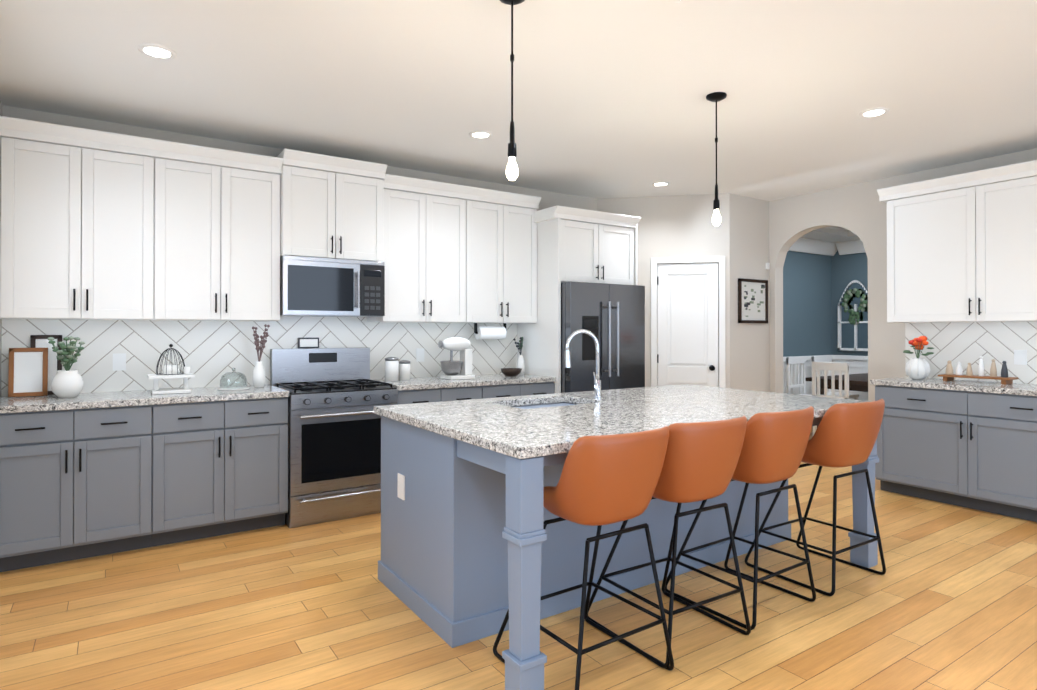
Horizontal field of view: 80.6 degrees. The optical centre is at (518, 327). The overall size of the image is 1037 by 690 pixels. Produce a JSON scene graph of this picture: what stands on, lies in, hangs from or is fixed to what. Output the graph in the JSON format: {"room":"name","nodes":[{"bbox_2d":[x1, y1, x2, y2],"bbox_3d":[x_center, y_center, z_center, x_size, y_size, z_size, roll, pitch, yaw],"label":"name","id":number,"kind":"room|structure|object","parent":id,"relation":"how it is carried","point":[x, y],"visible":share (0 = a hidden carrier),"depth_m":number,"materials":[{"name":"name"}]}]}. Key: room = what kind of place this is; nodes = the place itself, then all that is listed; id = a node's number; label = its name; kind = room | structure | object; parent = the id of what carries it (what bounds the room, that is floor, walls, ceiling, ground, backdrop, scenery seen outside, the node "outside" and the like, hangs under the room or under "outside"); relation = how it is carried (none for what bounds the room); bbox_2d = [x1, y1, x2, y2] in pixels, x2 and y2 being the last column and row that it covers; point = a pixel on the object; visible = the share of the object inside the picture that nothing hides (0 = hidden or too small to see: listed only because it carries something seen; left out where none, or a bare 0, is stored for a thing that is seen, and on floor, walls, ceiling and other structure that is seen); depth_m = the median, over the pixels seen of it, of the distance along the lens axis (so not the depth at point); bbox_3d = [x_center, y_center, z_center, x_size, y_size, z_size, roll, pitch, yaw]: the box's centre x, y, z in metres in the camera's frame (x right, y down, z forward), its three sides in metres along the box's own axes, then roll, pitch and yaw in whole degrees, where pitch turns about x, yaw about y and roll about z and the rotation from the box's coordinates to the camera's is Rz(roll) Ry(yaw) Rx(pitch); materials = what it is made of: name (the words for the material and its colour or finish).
{"room":"kitchen","nodes":[
{"label":"kitchen","id":0,"kind":"room"},
{"bbox_2d":[0,101,2,397],"bbox_3d":[-2.499,-0.022,2.602,0.140,2.740,3.040,0,0,-34],"label":"wall","id":1,"kind":"structure","parent":0,"point":[1,109],"depth_m":3.76,"materials":[{"name":"beige paint"}]},
{"bbox_2d":[1,105,830,384],"bbox_3d":[0.658,-0.001,6.443,9.655,2.740,0.152,0,0,-34],"label":"wall","id":2,"kind":"structure","parent":0,"point":[814,286],"depth_m":8.33,"materials":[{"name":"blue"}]},
{"bbox_2d":[0,116,95,323],"bbox_3d":[-2.912,-0.630,3.777,0.471,1.150,0.348,0,0,-34],"label":"upper cabinet","id":3,"kind":"object","parent":2,"relation":"attached to","point":[48,171],"depth_m":3.64,"materials":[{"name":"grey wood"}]},
{"bbox_2d":[96,132,167,323],"bbox_3d":[-2.605,-0.629,3.981,0.505,1.150,0.348,0,0,-34],"label":"upper cabinet","id":4,"kind":"object","parent":2,"relation":"attached to","point":[128,260],"depth_m":3.88,"materials":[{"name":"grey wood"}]},
{"bbox_2d":[168,141,231,323],"bbox_3d":[-2.286,-0.628,4.195,0.512,1.150,0.348,0,0,-34],"label":"upper cabinet","id":5,"kind":"object","parent":2,"relation":"attached to","point":[199,177],"depth_m":4.09,"materials":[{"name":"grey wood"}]},
{"bbox_2d":[232,152,283,323],"bbox_3d":[-1.985,-0.627,4.395,0.450,1.150,0.348,0,0,-34],"label":"upper cabinet","id":6,"kind":"object","parent":2,"relation":"attached to","point":[255,179],"depth_m":4.29,"materials":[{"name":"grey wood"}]},
{"bbox_2d":[1,316,516,396],"bbox_3d":[-1.608,0.166,4.845,3.828,0.530,0.010,0,0,-34],"label":"backsplash","id":7,"kind":"structure","parent":2,"relation":"attached to","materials":[{"name":"tile"}]},
{"bbox_2d":[278,149,347,247],"bbox_3d":[-1.604,-0.888,4.626,0.439,0.745,0.388,0,0,-34],"label":"upper cabinet","id":8,"kind":"object","parent":2,"relation":"attached to","point":[313,186],"depth_m":4.47,"materials":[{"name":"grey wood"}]},
{"bbox_2d":[280,244,363,319],"bbox_3d":[-1.546,-0.334,4.649,0.559,0.487,0.410,0,0,-34],"label":"microwave","id":9,"kind":"object","parent":2,"relation":"attached to","point":[316,283],"depth_m":4.48,"materials":[{"name":"grey metal"}]},
{"bbox_2d":[348,160,387,251],"bbox_3d":[-1.338,-0.887,4.804,0.440,0.745,0.388,0,0,-34],"label":"upper cabinet","id":10,"kind":"object","parent":2,"relation":"attached to","point":[367,181],"depth_m":4.69,"materials":[{"name":"white wood"}]},
{"bbox_2d":[364,176,435,323],"bbox_3d":[-0.985,-0.623,5.062,0.435,1.150,0.348,0,0,-34],"label":"upper cabinet","id":11,"kind":"object","parent":2,"relation":"attached to","point":[411,201],"depth_m":4.94,"materials":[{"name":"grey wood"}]},
{"bbox_2d":[436,181,475,323],"bbox_3d":[-0.698,-0.622,5.254,0.497,1.150,0.348,0,0,-34],"label":"upper cabinet","id":12,"kind":"object","parent":2,"relation":"attached to","point":[455,203],"depth_m":5.16,"materials":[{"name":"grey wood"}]},
{"bbox_2d":[476,188,511,323],"bbox_3d":[-0.388,-0.621,5.460,0.494,1.150,0.348,0,0,-34],"label":"upper cabinet","id":13,"kind":"object","parent":2,"relation":"attached to","point":[493,208],"depth_m":5.37,"materials":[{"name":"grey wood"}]},
{"bbox_2d":[474,323,505,339],"bbox_3d":[-0.256,0.030,5.564,0.318,0.148,0.119,0,0,-34],"label":"paper towel holder","id":14,"kind":"object","parent":13,"relation":"attached to","point":[489,332],"visible":1,"depth_m":5.51,"materials":[{"name":"white paper"}]},
{"bbox_2d":[512,193,539,323],"bbox_3d":[-0.102,-0.620,5.651,0.432,1.150,0.348,0,0,-34],"label":"upper cabinet","id":15,"kind":"object","parent":2,"relation":"attached to","point":[525,216],"depth_m":5.56,"materials":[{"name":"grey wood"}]},
{"bbox_2d":[540,205,603,287],"bbox_3d":[0.399,-0.737,5.808,0.516,0.655,0.643,0,0,-34],"label":"upper cabinet","id":16,"kind":"object","parent":2,"relation":"attached to","point":[571,239],"depth_m":5.51,"materials":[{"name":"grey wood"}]},
{"bbox_2d":[604,212,635,284],"bbox_3d":[0.727,-0.736,6.027,0.514,0.655,0.643,0,0,-34],"label":"upper cabinet","id":17,"kind":"object","parent":2,"relation":"attached to","point":[619,231],"depth_m":5.80,"materials":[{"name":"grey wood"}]},
{"bbox_2d":[0,426,1036,689],"bbox_3d":[1.432,1.380,2.908,12.400,0.060,7.800,0,0,-34],"label":"floor","id":18,"kind":"structure","parent":0,"point":[948,600],"depth_m":2.82,"materials":[{"name":"brown wood"}]},
{"bbox_2d":[0,408,87,571],"bbox_3d":[-2.845,0.909,3.651,0.444,0.890,0.618,0,0,-34],"label":"base cabinet","id":19,"kind":"object","parent":18,"relation":"on","point":[44,455],"depth_m":3.42,"materials":[{"name":"grey wood"}]},
{"bbox_2d":[0,384,288,415],"bbox_3d":[-2.376,0.446,3.958,1.569,0.040,0.633,0,0,-34],"label":"countertop","id":20,"kind":"structure","parent":19,"relation":"on","point":[50,403],"depth_m":3.73,"materials":[{"name":"grey stone"}]},
{"bbox_2d":[8,335,61,396],"bbox_3d":[-3.020,0.233,3.823,0.260,0.380,0.088,0,0,-34],"label":"frames","id":21,"kind":"object","parent":20,"relation":"on","point":[34,367],"visible":0.85,"depth_m":3.81,"materials":[{"name":"brown wood"}]},
{"bbox_2d":[48,336,84,397],"bbox_3d":[-2.761,0.236,3.730,0.188,0.374,0.194,0,0,-34],"label":"vase","id":22,"kind":"object","parent":20,"relation":"on","point":[67,382],"visible":1,"depth_m":3.69,"materials":[{"name":"white ceramic"}]},
{"bbox_2d":[147,344,194,394],"bbox_3d":[-2.295,0.265,4.034,0.260,0.320,0.220,0,0,-34],"label":"cloche","id":23,"kind":"object","parent":20,"relation":"on","point":[170,371],"visible":1,"depth_m":4.00,"materials":[{"name":"white wood"}]},
{"bbox_2d":[217,387,249,390],"bbox_3d":[-1.979,0.421,4.244,0.210,0.010,0.210,0,0,-34],"label":"cake plate","id":24,"kind":"object","parent":20,"relation":"on","point":[234,389],"visible":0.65,"depth_m":4.21,"materials":[{"name":"white ceramic"}]},
{"bbox_2d":[220,368,246,388],"bbox_3d":[-1.979,0.344,4.245,0.176,0.140,0.176,0,0,-34],"label":"cake dome","id":25,"kind":"object","parent":24,"relation":"on","point":[235,377],"visible":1,"depth_m":4.23,"materials":[{"name":"clear glass"}]},
{"bbox_2d":[252,324,269,387],"bbox_3d":[-1.868,0.199,4.421,0.125,0.455,0.098,0,0,-34],"label":"vase","id":26,"kind":"object","parent":20,"relation":"on","point":[258,379],"visible":1,"depth_m":4.39,"materials":[{"name":"white ceramic"}]},
{"bbox_2d":[88,404,167,557],"bbox_3d":[-2.548,0.910,3.849,0.508,0.890,0.618,0,0,-34],"label":"base cabinet","id":27,"kind":"object","parent":18,"relation":"on","point":[128,447],"depth_m":3.64,"materials":[{"name":"grey wood"}]},
{"bbox_2d":[168,400,235,543],"bbox_3d":[-2.224,0.911,4.065,0.519,0.890,0.618,0,0,-34],"label":"base cabinet","id":28,"kind":"object","parent":18,"relation":"on","point":[201,437],"depth_m":3.86,"materials":[{"name":"grey wood"}]},
{"bbox_2d":[236,396,288,532],"bbox_3d":[-1.918,0.912,4.269,0.458,0.890,0.618,0,0,-34],"label":"base cabinet","id":29,"kind":"object","parent":18,"relation":"on","point":[261,425],"depth_m":4.06,"materials":[{"name":"grey wood"}]},
{"bbox_2d":[270,348,397,527],"bbox_3d":[-1.377,0.759,4.565,0.762,1.200,0.701,0,0,-34],"label":"range","id":30,"kind":"object","parent":18,"relation":"on","point":[336,396],"visible":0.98,"depth_m":4.33,"materials":[{"name":"silver metal"}]},
{"bbox_2d":[298,338,318,347],"bbox_3d":[-1.647,0.117,4.794,0.160,0.084,0.017,0,0,-34],"label":"decorative plaque","id":31,"kind":"object","parent":30,"relation":"on","point":[308,342],"visible":0.96,"depth_m":4.79,"materials":[{"name":"grey"}]},
{"bbox_2d":[397,388,451,404],"bbox_3d":[-0.907,0.916,4.943,0.432,0.890,0.618,0,0,-34],"label":"base cabinet","id":32,"kind":"object","parent":18,"relation":"on","point":[425,395],"depth_m":4.71,"materials":[{"name":"grey wood"}]},
{"bbox_2d":[370,372,555,391],"bbox_3d":[-0.463,0.453,5.233,1.489,0.040,0.633,0,0,-34],"label":"countertop","id":33,"kind":"structure","parent":32,"relation":"on","point":[415,383],"depth_m":5.02,"materials":[{"name":"grey stone"}]},
{"bbox_2d":[385,357,402,380],"bbox_3d":[-1.036,0.332,4.994,0.112,0.195,0.111,0,0,-34],"label":"decorative canister","id":34,"kind":"object","parent":33,"relation":"on","point":[396,369],"depth_m":4.95,"materials":[{"name":"white ceramic"}]},
{"bbox_2d":[402,360,410,379],"bbox_3d":[-0.950,0.348,5.100,0.098,0.165,0.096,0,0,-34],"label":"decorative canister","id":35,"kind":"object","parent":33,"relation":"on","point":[406,363],"depth_m":5.06,"materials":[{"name":"white ceramic"}]},
{"bbox_2d":[438,337,474,379],"bbox_3d":[-0.538,0.253,5.206,0.294,0.355,0.200,0,0,-34],"label":"mixer","id":36,"kind":"object","parent":33,"relation":"on","point":[451,369],"visible":1,"depth_m":5.16,"materials":[{"name":"white plastic"}]},
{"bbox_2d":[501,368,521,375],"bbox_3d":[-0.066,0.400,5.521,0.196,0.065,0.196,0,0,-34],"label":"decorative bowl","id":37,"kind":"object","parent":33,"relation":"on","point":[510,371],"visible":0.96,"depth_m":5.45,"materials":[{"name":"brown wood"}]},
{"bbox_2d":[513,337,524,374],"bbox_3d":[0.004,0.258,5.688,0.119,0.352,0.078,0,0,-34],"label":"vase","id":38,"kind":"object","parent":33,"relation":"on","point":[520,361],"visible":1,"depth_m":5.67,"materials":[{"name":"white ceramic"}]},
{"bbox_2d":[452,384,491,400],"bbox_3d":[-0.622,0.917,5.134,0.494,0.890,0.618,0,0,-34],"label":"base cabinet","id":39,"kind":"object","parent":18,"relation":"on","point":[457,393],"depth_m":4.93,"materials":[{"name":"grey wood"}]},
{"bbox_2d":[492,384,527,397],"bbox_3d":[-0.313,0.918,5.340,0.494,0.890,0.618,0,0,-34],"label":"base cabinet","id":40,"kind":"object","parent":18,"relation":"on","point":[498,390],"depth_m":5.13,"materials":[{"name":"grey wood"}]},
{"bbox_2d":[528,384,555,394],"bbox_3d":[-0.027,0.919,5.530,0.432,0.890,0.618,0,0,-34],"label":"base cabinet","id":41,"kind":"object","parent":18,"relation":"on","point":[533,389],"depth_m":5.31,"materials":[{"name":"grey wood"}]},
{"bbox_2d":[493,426,673,689],"bbox_3d":[0.267,0.862,2.433,0.526,0.971,0.593,0,0,-34],"label":"stool","id":42,"kind":"object","parent":18,"relation":"on","point":[606,479],"visible":0.94,"depth_m":2.20,"materials":[{"name":"brown leather"}]},
{"bbox_2d":[561,282,644,392],"bbox_3d":[0.631,0.483,5.809,0.896,1.765,0.832,0,0,-34],"label":"fridge","id":43,"kind":"object","parent":18,"relation":"on","point":[611,317],"visible":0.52,"depth_m":5.48,"materials":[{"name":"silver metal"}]},
{"bbox_2d":[374,401,878,689],"bbox_3d":[0.646,0.907,3.387,2.474,0.890,1.399,0,0,-34],"label":"kitchen island","id":44,"kind":"object","parent":18,"relation":"on","point":[472,549],"depth_m":2.82,"materials":[{"name":"blue"}]},
{"bbox_2d":[397,473,404,499],"bbox_3d":[-0.585,0.791,3.045,0.008,0.120,0.080,0,0,-34],"label":"outlet","id":45,"kind":"object","parent":44,"relation":"attached to","point":[400,476],"depth_m":3.04,"materials":[{"name":"white plastic"}]},
{"bbox_2d":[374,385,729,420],"bbox_3d":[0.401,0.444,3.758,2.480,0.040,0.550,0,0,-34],"label":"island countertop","id":46,"kind":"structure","parent":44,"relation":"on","point":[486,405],"depth_m":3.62,"materials":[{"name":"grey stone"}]},
{"bbox_2d":[565,329,602,398],"bbox_3d":[0.402,0.216,3.650,0.238,0.416,0.128,0,0,-34],"label":"faucet","id":47,"kind":"object","parent":46,"relation":"on","point":[597,383],"depth_m":3.67,"materials":[{"name":"silver metal"}]},
{"bbox_2d":[414,389,872,456],"bbox_3d":[0.794,0.441,3.167,2.480,0.040,0.870,0,0,-34],"label":"island countertop","id":48,"kind":"structure","parent":44,"relation":"on","point":[545,428],"depth_m":2.87,"materials":[{"name":"grey stone"}]},
{"bbox_2d":[510,402,577,406],"bbox_3d":[0.159,0.560,3.506,0.588,0.194,0.408,0,0,-34],"label":"sink","id":49,"kind":"object","parent":48,"relation":"in","point":[514,404],"depth_m":3.70,"materials":[{"name":"silver metal"}]},
{"bbox_2d":[587,415,750,667],"bbox_3d":[0.675,0.863,2.731,0.530,0.971,0.595,0,0,-34],"label":"stool","id":50,"kind":"object","parent":18,"relation":"on","point":[701,459],"visible":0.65,"depth_m":2.50,"materials":[{"name":"brown leather"}]},
{"bbox_2d":[665,406,815,629],"bbox_3d":[1.117,0.865,3.042,0.526,0.971,0.593,0,0,-34],"label":"stool","id":51,"kind":"object","parent":18,"relation":"on","point":[774,446],"visible":0.81,"depth_m":2.81,"materials":[{"name":"brown leather"}]},
{"bbox_2d":[786,357,811,395],"bbox_3d":[3.840,0.883,8.047,0.425,0.990,0.435,0,0,-34],"label":"dining chair","id":52,"kind":"object","parent":18,"relation":"on","point":[794,361],"visible":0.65,"depth_m":8.19,"materials":[{"name":"white wood"}]},
{"bbox_2d":[745,399,885,595],"bbox_3d":[1.662,0.867,3.388,0.525,0.971,0.593,0,0,-34],"label":"stool","id":53,"kind":"object","parent":18,"relation":"on","point":[845,435],"visible":0.88,"depth_m":3.15,"materials":[{"name":"brown leather"}]},
{"bbox_2d":[812,362,848,434],"bbox_3d":[3.629,0.877,6.903,0.435,0.990,0.425,0,0,-34],"label":"dining chair","id":54,"kind":"object","parent":18,"relation":"on","point":[832,367],"visible":0.54,"depth_m":6.77,"materials":[{"name":"white wood"}]},
{"bbox_2d":[811,356,858,399],"bbox_3d":[4.339,0.885,8.380,0.425,0.990,0.435,0,0,-34],"label":"dining chair","id":55,"kind":"object","parent":18,"relation":"on","point":[823,359],"visible":0.27,"depth_m":8.47,"materials":[{"name":"white wood"}]},
{"bbox_2d":[805,373,867,427],"bbox_3d":[4.481,0.992,7.504,1.530,0.765,1.100,0,0,-34],"label":"dining table","id":56,"kind":"object","parent":18,"relation":"on","point":[858,382],"visible":0.06,"depth_m":7.30,"materials":[{"name":"brown wood"}]},
{"bbox_2d":[870,384,977,509],"bbox_3d":[3.421,0.916,4.956,0.618,0.890,0.725,0,0,-34],"label":"base cabinet","id":57,"kind":"object","parent":18,"relation":"on","point":[927,438],"depth_m":4.76,"materials":[{"name":"grey wood"}]},
{"bbox_2d":[870,376,1036,395],"bbox_3d":[3.949,0.447,4.153,0.633,0.040,2.709,0,0,-34],"label":"countertop","id":58,"kind":"structure","parent":57,"relation":"on","point":[930,381],"depth_m":4.65,"materials":[{"name":"grey stone"}]},
{"bbox_2d":[903,336,933,379],"bbox_3d":[3.360,0.247,5.136,0.196,0.367,0.238,0,0,-34],"label":"flower vase","id":59,"kind":"object","parent":58,"relation":"on","point":[917,368],"visible":1,"depth_m":5.09,"materials":[{"name":"white ceramic"}]},
{"bbox_2d":[938,356,1018,384],"bbox_3d":[3.626,0.325,4.833,0.180,0.209,0.480,0,0,-34],"label":"decorative tray","id":60,"kind":"object","parent":58,"relation":"on","point":[1004,378],"visible":1,"depth_m":4.79,"materials":[{"name":"brown wood"}]},
{"bbox_2d":[978,392,1036,521],"bbox_3d":[3.774,0.913,4.426,0.618,0.890,0.788,0,0,-34],"label":"base cabinet","id":61,"kind":"object","parent":18,"relation":"on","point":[1007,425],"depth_m":4.34,"materials":[{"name":"grey wood"}]},
{"bbox_2d":[0,0,1036,200],"bbox_3d":[1.432,-1.430,2.924,12.400,0.080,7.800,0,0,-34],"label":"ceiling","id":62,"kind":"structure","parent":0,"point":[609,99],"depth_m":3.45,"materials":[{"name":"white paint"}]},
{"bbox_2d":[137,43,176,59],"bbox_3d":[-1.813,-1.384,3.067,0.170,0.009,0.170,0,0,-43],"label":"recessed light","id":63,"kind":"object","parent":62,"relation":"in","point":[155,51],"depth_m":3.06,"materials":[{"name":"white plastic"}]},
{"bbox_2d":[469,130,492,138],"bbox_3d":[-0.271,-1.377,4.360,0.170,0.009,0.170,0,0,-43],"label":"recessed light","id":64,"kind":"object","parent":62,"relation":"in","point":[479,134],"depth_m":4.34,"materials":[{"name":"white plastic"}]},
{"bbox_2d":[500,0,524,180],"bbox_3d":[-0.026,-1.003,2.549,0.120,0.778,0.120,0,0,-34],"label":"pendant light","id":65,"kind":"object","parent":62,"relation":"hanging from","point":[512,171],"visible":1,"depth_m":2.54,"materials":[{"name":"black metal"}]},
{"bbox_2d":[652,182,669,185],"bbox_3d":[1.354,-1.370,5.816,0.170,0.009,0.170,0,0,-43],"label":"recessed light","id":66,"kind":"object","parent":62,"relation":"in","point":[655,183],"depth_m":5.79,"materials":[{"name":"white plastic"}]},
{"bbox_2d":[668,0,690,2],"bbox_3d":[0.681,-1.387,2.518,0.170,0.009,0.170,0,0,-43],"label":"recessed light","id":67,"kind":"object","parent":62,"relation":"in","point":[677,1],"depth_m":2.58,"materials":[{"name":"white"}]},
{"bbox_2d":[706,92,726,225],"bbox_3d":[1.180,-0.997,3.642,0.120,0.778,0.120,0,0,-34],"label":"pendant light","id":68,"kind":"object","parent":62,"relation":"hanging from","point":[716,97],"visible":1,"depth_m":3.63,"materials":[{"name":"black metal"}]},
{"bbox_2d":[859,108,888,117],"bbox_3d":[2.281,-1.380,3.922,0.170,0.009,0.170,0,0,-43],"label":"recessed light","id":69,"kind":"object","parent":62,"relation":"in","point":[874,112],"depth_m":3.91,"materials":[{"name":"white plastic"}]},
{"bbox_2d":[597,193,729,387],"bbox_3d":[1.454,-0.001,6.419,1.444,2.740,0.120,0,0,11],"label":"wall","id":70,"kind":"structure","parent":0,"point":[677,226],"depth_m":6.33,"materials":[{"name":"beige paint"}]},
{"bbox_2d":[657,263,717,386],"bbox_3d":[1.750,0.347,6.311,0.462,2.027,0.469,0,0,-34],"label":"pantry door","id":71,"kind":"structure","parent":70,"relation":"in","point":[687,323],"depth_m":6.31,"materials":[{"name":"white wood"}]},
{"bbox_2d":[651,256,725,387],"bbox_3d":[1.469,0.318,6.344,1.300,2.102,0.018,0,0,11],"label":"door frame","id":72,"kind":"structure","parent":70,"relation":"attached to","point":[722,352],"depth_m":6.28,"materials":[{"name":"white wood"}]},
{"bbox_2d":[729,193,769,391],"bbox_3d":[2.454,-0.001,6.494,0.810,2.740,0.120,0,0,-34],"label":"wall","id":73,"kind":"structure","parent":0,"point":[749,342],"depth_m":6.39,"materials":[{"name":"beige paint"}]},
{"bbox_2d":[738,278,767,322],"bbox_3d":[2.465,-0.281,6.415,0.480,0.460,0.025,0,0,-34],"label":"framed picture","id":74,"kind":"object","parent":73,"relation":"attached to","point":[752,300],"visible":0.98,"depth_m":6.41,"materials":[{"name":"white paper"}]},
{"bbox_2d":[831,250,867,355],"bbox_3d":[6.610,-0.003,6.092,0.140,2.740,7.340,0,0,-34],"label":"wall","id":75,"kind":"structure","parent":0,"point":[847,268],"depth_m":8.85,"materials":[{"name":"blue"}]},
{"bbox_2d":[838,280,867,350],"bbox_3d":[4.776,-0.179,8.656,0.028,1.000,0.500,0,0,-34],"label":"mirror","id":76,"kind":"object","parent":75,"relation":"attached to","point":[852,337],"visible":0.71,"depth_m":8.68,"materials":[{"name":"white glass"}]},
{"bbox_2d":[841,288,867,324],"bbox_3d":[4.740,-0.303,8.631,0.068,0.519,0.370,0,0,-34],"label":"wreath","id":77,"kind":"object","parent":76,"relation":"attached to","point":[848,294],"visible":1,"depth_m":8.62,"materials":[{"name":"green plant"}]},
{"bbox_2d":[769,148,1036,400],"bbox_3d":[4.500,-0.014,4.030,0.140,2.740,6.250,0,0,-34],"label":"wall","id":78,"kind":"structure","parent":0,"point":[859,210],"depth_m":5.74,"materials":[{"name":"beige paint"}]},
{"bbox_2d":[783,227,867,400],"bbox_3d":[5.446,-0.007,5.224,2.760,2.740,7.188,0,0,-34],"label":"trim","id":79,"kind":"structure","parent":78,"relation":"attached to","point":[828,241],"depth_m":8.57,"materials":[{"name":"white wood"}]},
{"bbox_2d":[882,169,985,323],"bbox_3d":[3.514,-0.623,5.068,0.348,1.150,0.714,0,0,-34],"label":"upper cabinet","id":80,"kind":"object","parent":78,"relation":"attached to","point":[962,268],"depth_m":4.95,"materials":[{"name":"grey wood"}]},
{"bbox_2d":[905,321,1036,383],"bbox_3d":[4.208,0.188,4.327,0.010,0.480,2.710,0,0,-34],"label":"backsplash","id":81,"kind":"structure","parent":78,"relation":"attached to","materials":[{"name":"tile"}]},
{"bbox_2d":[1014,350,1026,364],"bbox_3d":[3.910,0.228,4.759,0.006,0.115,0.080,0,0,-34],"label":"backsplash outlet","id":82,"kind":"object","parent":81,"relation":"attached to","point":[1020,356],"depth_m":4.76,"materials":[{"name":"white plastic"}]},
{"bbox_2d":[986,160,1036,323],"bbox_3d":[3.861,-0.626,4.547,0.348,1.150,0.777,0,0,-34],"label":"upper cabinet","id":83,"kind":"object","parent":78,"relation":"attached to","point":[1011,190],"depth_m":4.54,"materials":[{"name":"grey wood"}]}
]}

